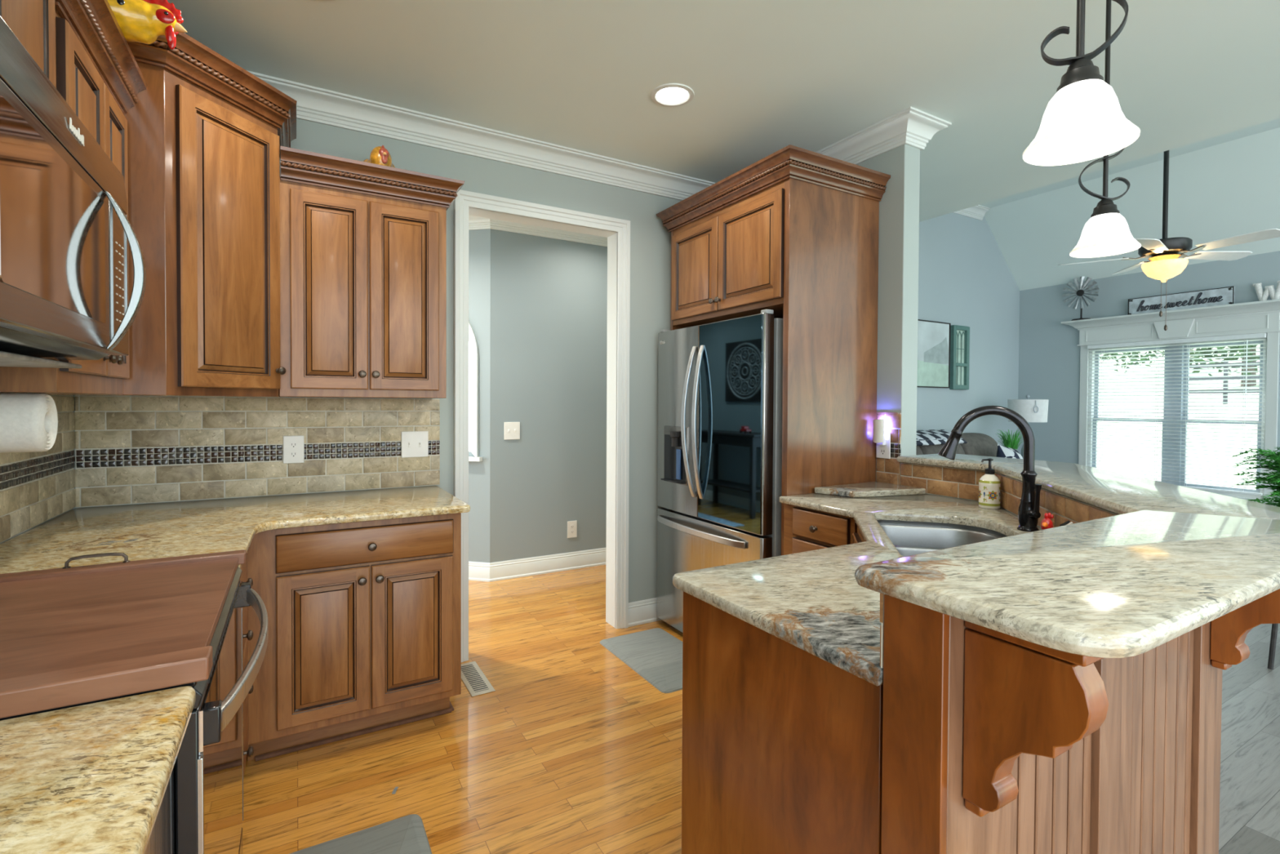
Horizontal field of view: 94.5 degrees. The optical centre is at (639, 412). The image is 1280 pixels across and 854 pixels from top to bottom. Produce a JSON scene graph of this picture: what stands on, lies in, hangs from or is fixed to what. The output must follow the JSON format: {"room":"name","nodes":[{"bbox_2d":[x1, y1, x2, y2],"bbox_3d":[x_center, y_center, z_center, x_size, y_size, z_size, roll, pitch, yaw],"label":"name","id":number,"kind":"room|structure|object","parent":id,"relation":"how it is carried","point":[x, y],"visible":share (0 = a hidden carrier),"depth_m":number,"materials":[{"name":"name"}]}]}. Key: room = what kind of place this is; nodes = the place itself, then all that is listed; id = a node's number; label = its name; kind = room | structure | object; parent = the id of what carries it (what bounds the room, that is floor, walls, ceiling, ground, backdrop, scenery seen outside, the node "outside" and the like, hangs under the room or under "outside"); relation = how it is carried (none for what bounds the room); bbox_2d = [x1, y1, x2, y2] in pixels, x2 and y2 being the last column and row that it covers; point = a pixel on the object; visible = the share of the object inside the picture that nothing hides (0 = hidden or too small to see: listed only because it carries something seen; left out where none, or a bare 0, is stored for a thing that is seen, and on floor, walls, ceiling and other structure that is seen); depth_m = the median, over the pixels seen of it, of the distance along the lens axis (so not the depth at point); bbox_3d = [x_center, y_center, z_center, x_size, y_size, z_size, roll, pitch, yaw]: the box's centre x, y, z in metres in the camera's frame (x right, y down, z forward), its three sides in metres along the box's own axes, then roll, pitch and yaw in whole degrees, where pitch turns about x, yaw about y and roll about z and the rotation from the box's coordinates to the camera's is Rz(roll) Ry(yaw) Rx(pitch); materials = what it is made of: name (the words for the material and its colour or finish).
{"room":"kitchen","nodes":[
{"label":"kitchen","id":0,"kind":"room"},
{"bbox_2d":[0,508,72,543],"bbox_3d":[-1.298,-0.042,0.622,0.120,2.710,3.780,0,1,-30],"label":"wall","id":1,"kind":"structure","parent":0,"point":[71,508],"depth_m":1.95,"materials":[{"name":"beige tile"}]},
{"bbox_2d":[0,0,55,87],"bbox_3d":[-1.243,-0.971,0.954,0.313,0.822,0.764,0,1,-30],"label":"upper cabinet","id":2,"kind":"object","parent":1,"relation":"attached to","point":[33,22],"visible":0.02,"depth_m":1.23,"materials":[{"name":"brown wood"}]},
{"bbox_2d":[0,16,146,368],"bbox_3d":[-1.177,-0.326,1.002,0.464,0.464,0.751,0,1,-30],"label":"microwave","id":3,"kind":"object","parent":2,"relation":"attached to","point":[66,231],"visible":1,"depth_m":1.00,"materials":[{"name":"metal"}]},
{"bbox_2d":[0,395,75,542],"bbox_3d":[-1.494,0.173,1.089,0.007,0.433,2.779,0,1,-30],"label":"tile backsplash","id":4,"kind":"structure","parent":1,"relation":"attached to","point":[36,488],"depth_m":1.98,"materials":[{"name":"tile"}]},
{"bbox_2d":[0,0,147,395],"bbox_3d":[-1.558,-0.546,1.528,0.341,0.990,0.662,0,1,-30],"label":"upper cabinet","id":5,"kind":"object","parent":1,"relation":"attached to","point":[98,74],"visible":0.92,"depth_m":1.53,"materials":[{"name":"brown wood"}]},
{"bbox_2d":[0,392,57,453],"bbox_3d":[-1.515,0.022,1.364,0.226,0.142,0.141,0,1,-30],"label":"paper towel roll","id":6,"kind":"object","parent":5,"relation":"hanging from","point":[28,421],"visible":1,"depth_m":1.36,"materials":[{"name":"white paper"}]},
{"bbox_2d":[107,0,187,49],"bbox_3d":[-1.524,-1.076,1.625,0.454,0.258,0.167,0,1,-30],"label":"rooster figurine","id":7,"kind":"object","parent":5,"relation":"on","point":[141,21],"visible":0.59,"depth_m":1.67,"materials":[{"name":"yellow ceramic"}]},
{"bbox_2d":[116,0,124,4],"bbox_3d":[-1.421,-1.124,1.620,0.018,0.022,0.012,0,1,-30],"label":"light","id":8,"kind":"object","parent":7,"relation":"attached to","point":[118,2],"depth_m":1.62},
{"bbox_2d":[72,118,680,602],"bbox_3d":[-0.846,-0.080,3.139,3.430,2.710,0.120,0,1,-30],"label":"wall","id":9,"kind":"structure","parent":0,"point":[650,241],"depth_m":3.51,"materials":[{"name":"grey paint"}]},
{"bbox_2d":[48,32,297,397],"bbox_3d":[-1.688,-0.646,2.163,0.755,1.169,0.700,0,1,-30],"label":"upper cabinet","id":10,"kind":"object","parent":9,"relation":"attached to","point":[206,134],"visible":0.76,"depth_m":2.03,"materials":[{"name":"brown wood"}]},
{"bbox_2d":[74,395,439,507],"bbox_3d":[-1.596,0.148,2.631,1.363,0.433,0.009,0,1,-30],"label":"tile backsplash","id":11,"kind":"structure","parent":9,"relation":"attached to","point":[129,450],"depth_m":2.55,"materials":[{"name":"tile"}]},
{"bbox_2d":[283,435,304,463],"bbox_3d":[-1.550,0.164,2.649,0.081,0.123,0.008,0,1,-30],"label":"wall outlet","id":12,"kind":"object","parent":11,"relation":"attached to","point":[293,446],"visible":1,"depth_m":2.65,"materials":[{"name":"white plastic"}]},
{"bbox_2d":[288,451,297,457],"bbox_3d":[-1.549,0.186,2.647,0.034,0.028,0.002,0,1,-30],"label":"receptacle","id":13,"kind":"object","parent":12,"relation":"attached to","point":[291,454],"depth_m":2.65,"materials":[{"name":"white plastic"}]},
{"bbox_2d":[288,441,297,448],"bbox_3d":[-1.549,0.144,2.646,0.034,0.028,0.002,0,1,-30],"label":"receptacle","id":14,"kind":"object","parent":12,"relation":"attached to","point":[291,444],"depth_m":2.64,"materials":[{"name":"white plastic"}]},
{"bbox_2d":[401,431,428,457],"bbox_3d":[-1.103,0.154,2.903,0.125,0.127,0.017,0,1,-30],"label":"light switch","id":15,"kind":"object","parent":11,"relation":"attached to","point":[414,443],"visible":1,"depth_m":2.91,"materials":[{"name":"white plastic"}]},
{"bbox_2d":[279,146,464,398],"bbox_3d":[-1.190,-0.554,2.642,0.714,0.972,0.374,0,1,-30],"label":"upper cabinet","id":16,"kind":"object","parent":9,"relation":"attached to","point":[363,244],"visible":1,"depth_m":2.49,"materials":[{"name":"brown wood"}]},
{"bbox_2d":[363,145,395,167],"bbox_3d":[-1.152,-1.056,2.626,0.145,0.218,0.200,0,1,-30],"label":"figurine","id":17,"kind":"object","parent":16,"relation":"on","point":[380,155],"visible":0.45,"depth_m":2.56,"materials":[{"name":"ceramic"}]},
{"bbox_2d":[453,189,630,662],"bbox_3d":[-0.537,0.073,3.307,1.009,2.403,0.155,0,1,-30],"label":"trim","id":18,"kind":"structure","parent":9,"relation":"attached to","point":[617,231],"depth_m":3.46,"materials":[{"name":"white paint"}]},
{"bbox_2d":[246,70,951,200],"bbox_3d":[-0.145,-1.359,2.261,3.528,0.115,3.700,0,1,-30],"label":"trim","id":19,"kind":"structure","parent":9,"relation":"attached to","point":[912,126],"depth_m":2.96,"materials":[{"name":"white paint"}]},
{"bbox_2d":[628,597,661,626],"bbox_3d":[0.031,1.205,3.590,0.249,0.136,0.022,0,1,-30],"label":"baseboard","id":20,"kind":"structure","parent":9,"relation":"attached to","point":[642,611],"depth_m":3.58,"materials":[{"name":"white paint"}]},
{"bbox_2d":[468,228,490,562],"bbox_3d":[-1.638,-0.116,4.565,1.100,2.730,0.100,1,1,13],"label":"wall","id":21,"kind":"structure","parent":0,"point":[479,240],"depth_m":4.41,"materials":[{"name":"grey paint"}]},
{"bbox_2d":[468,320,482,461],"bbox_3d":[-1.643,-0.266,4.513,0.970,1.240,0.100,1,1,13],"label":"window","id":22,"kind":"structure","parent":21,"relation":"in","point":[472,337],"depth_m":4.40,"materials":[{"name":"white paint"}]},
{"bbox_2d":[489,228,607,562],"bbox_3d":[-0.517,-0.114,4.798,1.435,2.730,0.100,0,1,-30],"label":"wall","id":23,"kind":"structure","parent":0,"point":[548,351],"depth_m":4.62,"materials":[{"name":"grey paint"}]},
{"bbox_2d":[503,422,519,439],"bbox_3d":[-0.966,0.136,4.473,0.122,0.132,0.017,0,1,-30],"label":"light switch","id":24,"kind":"object","parent":23,"relation":"attached to","point":[511,429],"visible":1,"depth_m":4.47,"materials":[{"name":"white plastic"}]},
{"bbox_2d":[468,547,605,582],"bbox_3d":[-1.039,1.183,4.640,2.252,0.136,0.459,0,1,-11],"label":"baseboard","id":25,"kind":"structure","parent":23,"relation":"attached to","point":[527,566],"depth_m":4.58,"materials":[{"name":"white paint"}]},
{"bbox_2d":[468,214,607,246],"bbox_3d":[-0.979,-1.419,4.559,2.233,0.115,0.522,0,1,-12],"label":"trim","id":26,"kind":"structure","parent":23,"relation":"attached to","point":[475,223],"depth_m":4.52,"materials":[{"name":"white paint"}]},
{"bbox_2d":[567,520,577,537],"bbox_3d":[-0.543,0.932,4.739,0.082,0.134,0.008,0,1,-30],"label":"wall outlet","id":27,"kind":"object","parent":23,"relation":"attached to","point":[571,525],"visible":1,"depth_m":4.74,"materials":[{"name":"white plastic"}]},
{"bbox_2d":[167,0,1279,222],"bbox_3d":[0.967,-1.449,1.511,4.940,0.100,6.490,0,1,-30],"label":"ceiling","id":28,"kind":"structure","parent":0,"point":[765,77],"depth_m":2.42,"materials":[{"name":"paint"}]},
{"bbox_2d":[650,83,694,106],"bbox_3d":[0.145,-1.418,2.648,0.196,0.007,0.196,0,1,-30],"label":"recessed light","id":29,"kind":"object","parent":28,"relation":"in","point":[669,95],"visible":1,"depth_m":2.64,"materials":[{"name":"white paint"}]},
{"bbox_2d":[1022,0,1140,165],"bbox_3d":[0.812,-0.941,1.085,0.174,0.902,0.174,0,1,-30],"label":"pendant light","id":30,"kind":"object","parent":28,"relation":"hanging from","point":[1084,120],"visible":1,"depth_m":1.08,"materials":[{"name":"glass"}]},
{"bbox_2d":[1069,0,1141,257],"bbox_3d":[1.432,-0.950,1.815,0.174,0.902,0.174,0,1,-37],"label":"pendant light","id":31,"kind":"object","parent":28,"relation":"hanging from","point":[1107,233],"visible":0.95,"depth_m":1.81,"materials":[{"name":"glass"}]},
{"bbox_2d":[241,564,1279,853],"bbox_3d":[1.107,1.329,2.981,10.900,0.080,12.400,0,1,-30],"label":"floor","id":32,"kind":"structure","parent":0,"point":[572,750],"depth_m":2.21,"materials":[{"name":"brown wood"}]},
{"bbox_2d":[0,549,268,853],"bbox_3d":[-1.082,0.810,1.076,0.688,0.955,0.771,0,1,-30],"label":"range","id":33,"kind":"object","parent":32,"relation":"on","point":[206,777],"depth_m":1.03,"materials":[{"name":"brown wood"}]},
{"bbox_2d":[0,564,238,720],"bbox_3d":[-1.115,0.397,1.054,0.612,0.010,0.756,0,1,-30],"label":"cooktop","id":34,"kind":"object","parent":33,"relation":"in","point":[198,686],"depth_m":1.04,"materials":[{"name":"brown wood"}]},
{"bbox_2d":[144,779,170,853],"bbox_3d":[-0.777,0.880,0.451,0.582,0.878,0.605,0,1,-30],"label":"base cabinet","id":35,"kind":"object","parent":32,"relation":"on","point":[159,842],"visible":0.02,"depth_m":0.80,"materials":[{"name":"wood"}]},
{"bbox_2d":[0,685,195,853],"bbox_3d":[-0.498,0.428,-0.002,0.610,0.030,1.683,0,1,-30],"label":"countertop","id":36,"kind":"structure","parent":35,"relation":"on","point":[93,778],"depth_m":0.66,"materials":[{"name":"stone"}]},
{"bbox_2d":[239,552,253,778],"bbox_3d":[-1.464,0.854,1.670,0.629,0.883,0.626,0,1,-30],"label":"base cabinet","id":37,"kind":"object","parent":32,"relation":"on","point":[247,635],"visible":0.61,"depth_m":1.88,"materials":[{"name":"brown wood"}]},
{"bbox_2d":[247,512,461,761],"bbox_3d":[-1.201,0.846,2.499,0.748,0.890,0.640,0,1,-30],"label":"base cabinet","id":38,"kind":"object","parent":32,"relation":"on","point":[364,618],"visible":0.92,"depth_m":2.24,"materials":[{"name":"brown wood"}]},
{"bbox_2d":[0,485,470,573],"bbox_3d":[-1.299,0.391,2.103,1.360,0.030,1.230,0,1,-30],"label":"countertop","id":39,"kind":"structure","parent":38,"relation":"on","point":[140,531],"depth_m":2.06,"materials":[{"name":"stone"}]},
{"bbox_2d":[288,813,431,853],"bbox_3d":[-0.654,1.297,1.390,0.427,0.014,0.978,0,1,-30],"label":"kitchen mat","id":40,"kind":"object","parent":32,"relation":"on","point":[406,834],"visible":1,"depth_m":1.77,"materials":[{"name":"grey fabric"}]},
{"bbox_2d":[391,786,398,793],"bbox_3d":[-0.838,1.290,2.026,0.011,0.004,0.036,0,1,-4],"label":"paper scrap","id":41,"kind":"object","parent":32,"relation":"on","point":[394,790],"visible":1,"depth_m":2.02,"materials":[{"name":"grey paper"}]},
{"bbox_2d":[461,661,495,696],"bbox_3d":[-0.802,1.278,2.856,0.108,0.005,0.358,0,1,-30],"label":"floor vent","id":42,"kind":"object","parent":32,"relation":"in","point":[474,679],"visible":0.89,"depth_m":2.83,"materials":[{"name":"beige metal"}]},
{"bbox_2d":[600,627,682,693],"bbox_3d":[0.113,1.274,3.107,0.408,0.014,0.693,0,1,-30],"label":"kitchen mat","id":43,"kind":"object","parent":32,"relation":"on","point":[655,655],"visible":0.77,"depth_m":3.10,"materials":[{"name":"grey fabric"}]},
{"bbox_2d":[656,309,782,632],"bbox_3d":[0.585,0.395,3.301,0.716,1.772,0.937,0,1,-30],"label":"refrigerator","id":44,"kind":"object","parent":32,"relation":"on","point":[719,468],"visible":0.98,"depth_m":3.02,"materials":[{"name":"grey metal"}]},
{"bbox_2d":[656,144,890,555],"bbox_3d":[0.664,0.047,3.269,0.680,2.469,1.117,0,1,-30],"label":"tall cabinet","id":45,"kind":"object","parent":32,"relation":"on","point":[793,233],"visible":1,"depth_m":2.87,"materials":[{"name":"brown wood"}]},
{"bbox_2d":[681,591,883,853],"bbox_3d":[0.472,0.870,1.355,0.548,0.883,0.596,0,1,-30],"label":"base cabinet","id":46,"kind":"object","parent":32,"relation":"on","point":[782,744],"visible":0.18,"depth_m":1.17,"materials":[{"name":"brown wood"}]},
{"bbox_2d":[672,493,1041,685],"bbox_3d":[0.791,0.404,1.973,1.772,0.030,1.388,0,1,-30],"label":"countertop","id":47,"kind":"structure","parent":46,"relation":"on","point":[812,601],"depth_m":1.39,"materials":[{"name":"stone"}]},
{"bbox_2d":[814,481,925,497],"bbox_3d":[1.075,0.363,2.769,0.442,0.027,0.283,0,1,-30],"label":"cutting board","id":48,"kind":"object","parent":47,"relation":"on","point":[870,489],"visible":1,"depth_m":2.73,"materials":[{"name":"stone"}]},
{"bbox_2d":[876,520,1007,556],"bbox_3d":[1.011,0.517,1.910,0.431,0.192,0.731,1,1,15],"label":"sink","id":49,"kind":"object","parent":47,"relation":"in","point":[909,538],"visible":0.08,"depth_m":2.23,"materials":[{"name":"metal"}]},
{"bbox_2d":[978,457,1000,509],"bbox_3d":[1.422,0.285,2.406,0.078,0.200,0.078,0,1,-30],"label":"soap dispenser","id":50,"kind":"object","parent":47,"relation":"on","point":[989,485],"visible":1,"depth_m":2.38,"materials":[{"name":"beige ceramic"}]},
{"bbox_2d":[978,474,1000,509],"bbox_3d":[1.422,0.316,2.407,0.078,0.138,0.078,0,1,-30],"label":"bottle","id":51,"kind":"object","parent":50,"relation":"attached to","point":[989,485],"depth_m":2.38,"materials":[{"name":"beige ceramic"}]},
{"bbox_2d":[937,405,1042,531],"bbox_3d":[1.179,0.182,2.006,0.305,0.415,0.090,1,1,22],"label":"faucet","id":52,"kind":"object","parent":47,"relation":"on","point":[1028,514],"visible":1,"depth_m":1.97,"materials":[{"name":"black metal"}]},
{"bbox_2d":[1040,512,1072,529],"bbox_3d":[1.229,0.344,1.751,0.097,0.099,0.046,0,1,2],"label":"rooster figurine","id":53,"kind":"object","parent":47,"relation":"on","point":[1046,523],"visible":0.41,"depth_m":1.74,"materials":[{"name":"red ceramic"}]},
{"bbox_2d":[783,503,857,555],"bbox_3d":[1.000,0.852,2.676,0.669,0.883,0.396,0,1,-30],"label":"base cabinet","id":54,"kind":"object","parent":32,"relation":"on","point":[805,529],"visible":0.22,"depth_m":2.52,"materials":[{"name":"brown wood"}]},
{"bbox_2d":[852,526,864,543],"bbox_3d":[0.795,0.860,2.070,0.125,0.883,0.537,1,1,15],"label":"base cabinet","id":55,"kind":"object","parent":32,"relation":"on","point":[857,537],"visible":0.02,"depth_m":2.23,"materials":[{"name":"brown wood"}]},
{"bbox_2d":[915,432,997,457],"bbox_3d":[3.033,0.707,5.655,2.320,0.979,0.990,0,1,-30],"label":"recliner sofa","id":56,"kind":"object","parent":32,"relation":"on","point":[978,444],"visible":0.1,"depth_m":6.01,"materials":[{"name":"grey fabric"}]},
{"bbox_2d":[915,445,923,454],"bbox_3d":[2.342,0.479,5.568,0.640,0.550,0.420,0,1,-30],"label":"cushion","id":57,"kind":"object","parent":56,"relation":"on","point":[919,451],"depth_m":5.55,"materials":[{"name":"grey fabric"}]},
{"bbox_2d":[915,429,967,445],"bbox_3d":[2.655,0.235,5.705,1.079,0.127,0.390,0,1,-30],"label":"throw blanket","id":58,"kind":"object","parent":56,"relation":"on","point":[930,437],"visible":0.41,"depth_m":5.68,"materials":[{"name":"fabric"}]},
{"bbox_2d":[919,443,964,454],"bbox_3d":[2.909,0.477,5.897,0.640,0.550,0.420,0,1,-30],"label":"cushion","id":59,"kind":"object","parent":56,"relation":"on","point":[927,449],"depth_m":5.67,"materials":[{"name":"grey fabric"}]},
{"bbox_2d":[960,432,997,457],"bbox_3d":[3.475,0.475,6.226,0.640,0.550,0.420,0,1,-30],"label":"cushion","id":60,"kind":"object","parent":56,"relation":"on","point":[978,444],"depth_m":6.07,"materials":[{"name":"grey fabric"}]},
{"bbox_2d":[995,444,1022,458],"bbox_3d":[3.611,0.483,5.773,0.387,0.365,0.196,0,1,-30],"label":"throw pillow","id":61,"kind":"object","parent":56,"relation":"on","point":[1002,451],"visible":0.34,"depth_m":5.72,"materials":[{"name":"fabric"}]},
{"bbox_2d":[1267,623,1278,669],"bbox_3d":[3.339,0.952,2.929,0.311,0.701,0.300,0,1,-30],"label":"plant stand","id":62,"kind":"object","parent":32,"relation":"on","point":[1274,626],"visible":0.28,"depth_m":3.00,"materials":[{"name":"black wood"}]},
{"bbox_2d":[1231,446,1279,506],"bbox_3d":[3.333,0.385,2.926,0.588,0.432,0.584,0,1,6],"label":"fern","id":63,"kind":"object","parent":62,"relation":"on","point":[1273,479],"visible":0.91,"depth_m":3.04,"materials":[{"name":"green plant"}]},
{"bbox_3d":[4.275,0.951,6.433,0.592,0.600,0.560,0,1,-30],"label":"end table","id":64,"kind":"object","parent":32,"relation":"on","visible":0},
{"bbox_2d":[995,429,1023,448],"bbox_3d":[4.020,0.414,6.429,0.283,0.468,0.278,0,1,-30],"label":"potted grass","id":65,"kind":"object","parent":64,"relation":"on","point":[1007,443],"depth_m":6.38,"materials":[{"name":"green plant"}]},
{"bbox_2d":[1007,394,1048,458],"bbox_3d":[4.228,0.225,6.462,0.376,0.850,0.376,0,1,-30],"label":"table lamp","id":66,"kind":"object","parent":64,"relation":"on","point":[1032,410],"visible":0.65,"depth_m":6.30,"materials":[{"name":"white fabric"}]},
{"bbox_2d":[857,144,919,480],"bbox_3d":[0.704,-0.085,4.004,0.120,2.710,2.500,0,1,-30],"label":"wall","id":67,"kind":"structure","parent":0,"point":[899,206],"depth_m":2.93,"materials":[{"name":"grey paint"}]},
{"bbox_2d":[875,412,901,484],"bbox_3d":[1.240,0.186,2.955,0.009,0.378,0.136,0,1,-30],"label":"tile backsplash","id":68,"kind":"structure","parent":67,"relation":"attached to","point":[888,470],"depth_m":2.93,"materials":[{"name":"tile"}]},
{"bbox_2d":[872,418,886,445],"bbox_3d":[1.197,0.095,2.952,0.048,0.133,0.063,0,1,-30],"label":"night light","id":69,"kind":"object","parent":68,"relation":"attached to","point":[878,437],"visible":1,"depth_m":2.93,"materials":[{"name":"white plastic"}]},
{"bbox_2d":[875,432,890,458],"bbox_3d":[1.220,0.162,2.967,0.007,0.130,0.080,0,1,-30],"label":"wall outlet","id":70,"kind":"object","parent":68,"relation":"attached to","point":[882,451],"visible":0.8,"depth_m":2.95,"materials":[{"name":"white plastic"}]},
{"bbox_2d":[916,212,1019,449],"bbox_3d":[2.517,-0.604,6.111,5.135,3.700,0.120,0,1,-30],"label":"wall","id":71,"kind":"structure","parent":0,"point":[965,278],"depth_m":6.79,"materials":[{"name":"blue paint"}]},
{"bbox_2d":[916,319,951,387],"bbox_3d":[3.072,-0.629,6.341,0.785,0.714,0.034,0,1,-30],"label":"wall picture","id":72,"kind":"object","parent":71,"relation":"attached to","point":[933,337],"visible":0.69,"depth_m":6.39,"materials":[{"name":"fabric"}]},
{"bbox_2d":[949,324,969,389],"bbox_3d":[3.584,-0.617,6.633,0.300,0.715,0.044,0,1,-30],"label":"decor","id":73,"kind":"object","parent":71,"relation":"attached to","point":[959,335],"visible":1,"depth_m":6.64,"materials":[{"name":"green wood"}]},
{"bbox_2d":[955,329,964,385],"bbox_3d":[3.577,-0.619,6.644,0.200,0.614,0.004,0,1,-30],"label":"mirror","id":74,"kind":"object","parent":73,"relation":"attached to","point":[960,371],"depth_m":6.65,"materials":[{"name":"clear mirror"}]},
{"bbox_2d":[953,204,990,220],"bbox_3d":[2.767,-2.275,6.098,2.785,0.115,0.098,0,1,-30],"label":"trim","id":75,"kind":"structure","parent":71,"relation":"attached to","point":[978,212],"depth_m":6.70,"materials":[{"name":"white paint"}]},
{"bbox_2d":[924,466,1117,528],"bbox_3d":[1.158,0.784,1.809,0.685,1.048,2.291,1,1,24],"label":"wall","id":76,"kind":"structure","parent":0,"point":[948,467],"depth_m":2.35,"materials":[{"name":"grey paint"}]},
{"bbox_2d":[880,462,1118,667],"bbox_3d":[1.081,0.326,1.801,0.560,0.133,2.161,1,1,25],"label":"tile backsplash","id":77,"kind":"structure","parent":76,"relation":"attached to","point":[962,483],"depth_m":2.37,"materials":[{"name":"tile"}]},
{"bbox_2d":[880,594,1222,853],"bbox_3d":[1.197,0.787,1.566,0.483,1.049,2.076,1,1,39],"label":"kitchen island base","id":78,"kind":"object","parent":76,"relation":"attached to","point":[1147,780],"visible":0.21,"depth_m":1.07,"materials":[{"name":"brown wood"}]},
{"bbox_2d":[962,620,1108,816],"bbox_3d":[0.537,0.428,0.813,0.058,0.314,0.160,0,1,-30],"label":"corbel","id":79,"kind":"object","parent":78,"relation":"attached to","point":[1020,695],"visible":0.7,"depth_m":0.81,"materials":[{"name":"brown wood"}]},
{"bbox_2d":[1209,588,1279,670],"bbox_3d":[1.365,0.425,1.294,0.058,0.314,0.160,0,1,-30],"label":"corbel","id":80,"kind":"object","parent":78,"relation":"attached to","point":[1228,632],"visible":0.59,"depth_m":1.32,"materials":[{"name":"brown wood"}]},
{"bbox_2d":[854,453,1279,657],"bbox_3d":[1.257,0.243,1.764,0.960,0.032,2.670,1,1,25],"label":"countertop","id":81,"kind":"structure","parent":76,"relation":"on","point":[1174,560],"depth_m":0.90,"materials":[{"name":"stone"}]},
{"bbox_2d":[980,118,1279,290],"bbox_3d":[5.176,-1.827,2.838,3.815,1.040,8.170,0,1,-30],"label":"ceiling","id":82,"kind":"structure","parent":0,"point":[1228,184],"depth_m":5.67,"materials":[{"name":"paint"}]},
{"bbox_2d":[1057,150,1279,330],"bbox_3d":[3.484,-1.418,3.901,1.099,1.750,1.099,0,1,-30],"label":"ceiling fan","id":83,"kind":"object","parent":82,"relation":"hanging from","point":[1163,264],"visible":0.94,"depth_m":3.88,"materials":[{"name":"metal"}]},
{"bbox_2d":[1017,250,1279,506],"bbox_3d":[6.764,-0.094,3.794,0.120,2.800,8.170,0,1,-30],"label":"wall","id":84,"kind":"structure","parent":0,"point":[1049,351],"depth_m":6.81,"materials":[{"name":"blue paint"}]},
{"bbox_2d":[1061,298,1279,506],"bbox_3d":[5.362,-0.079,6.024,0.275,1.884,1.835,0,1,-30],"label":"window","id":85,"kind":"structure","parent":84,"relation":"attached to","point":[1264,316],"depth_m":5.96,"materials":[{"name":"white paint"}]},
{"bbox_2d":[1062,276,1099,320],"bbox_3d":[4.939,-1.276,6.620,0.190,0.484,0.357,0,1,-30],"label":"decor","id":86,"kind":"object","parent":85,"relation":"on","point":[1085,286],"visible":0.97,"depth_m":6.59,"materials":[{"name":"metal"}]},
{"bbox_2d":[1127,286,1235,315],"bbox_3d":[5.380,-1.109,5.920,0.032,0.177,0.820,0,1,-30],"label":"wooden sign","id":87,"kind":"object","parent":85,"relation":"on","point":[1222,295],"visible":0.96,"depth_m":5.88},
{"bbox_2d":[1253,280,1279,301],"bbox_3d":[5.696,-1.098,5.358,0.048,0.179,0.209,0,1,-30],"label":"yarn letter","id":88,"kind":"object","parent":85,"relation":"on","point":[1269,290],"visible":0.83,"depth_m":5.36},
{"bbox_2d":[1085,333,1266,495],"bbox_3d":[5.362,0.004,6.025,0.071,1.489,1.403,0,1,-30],"label":"window blind","id":89,"kind":"object","parent":84,"relation":"attached to","point":[1257,335],"visible":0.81,"depth_m":5.94,"materials":[{"name":"white plastic"}]},
{"label":"outside","id":90,"kind":"structure","parent":0,"visible":0},
{"bbox_2d":[1096,344,1260,489],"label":"window","id":91,"kind":"structure","parent":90,"point":[1102,450],"depth_m":13.74,"materials":[{"name":"glass"}]},
{"bbox_2d":[1099,352,1125,361],"bbox_3d":[17.213,-2.135,24.373,4.314,4.024,4.175,0,1,-30],"label":"leafy tree","id":92,"kind":"object","parent":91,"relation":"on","point":[1124,353],"visible":0.02,"depth_m":23.84,"materials":[{"name":"green plant"}]},
{"bbox_2d":[1100,346,1257,373],"bbox_3d":[23.456,-3.384,25.706,4.764,4.446,4.523,0,1,-15],"label":"leafy tree","id":93,"kind":"object","parent":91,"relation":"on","point":[1149,352],"visible":0.04,"depth_m":26.00,"materials":[{"name":"green plant"}]},
{"bbox_2d":[1188,361,1259,404],"bbox_3d":[16.067,-0.662,15.102,0.140,1.400,3.400,0,1,-30],"label":"fence","id":94,"kind":"object","parent":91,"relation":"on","point":[1224,362],"visible":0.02,"depth_m":15.81,"materials":[{"name":"white wood"}]},
{"bbox_2d":[1189,344,1260,386],"bbox_3d":[18.697,-2.623,18.228,4.991,4.655,4.829,0,1,1],"label":"leafy tree","id":95,"kind":"object","parent":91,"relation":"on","point":[1255,345],"visible":0.06,"depth_m":18.22,"materials":[{"name":"green plant"}]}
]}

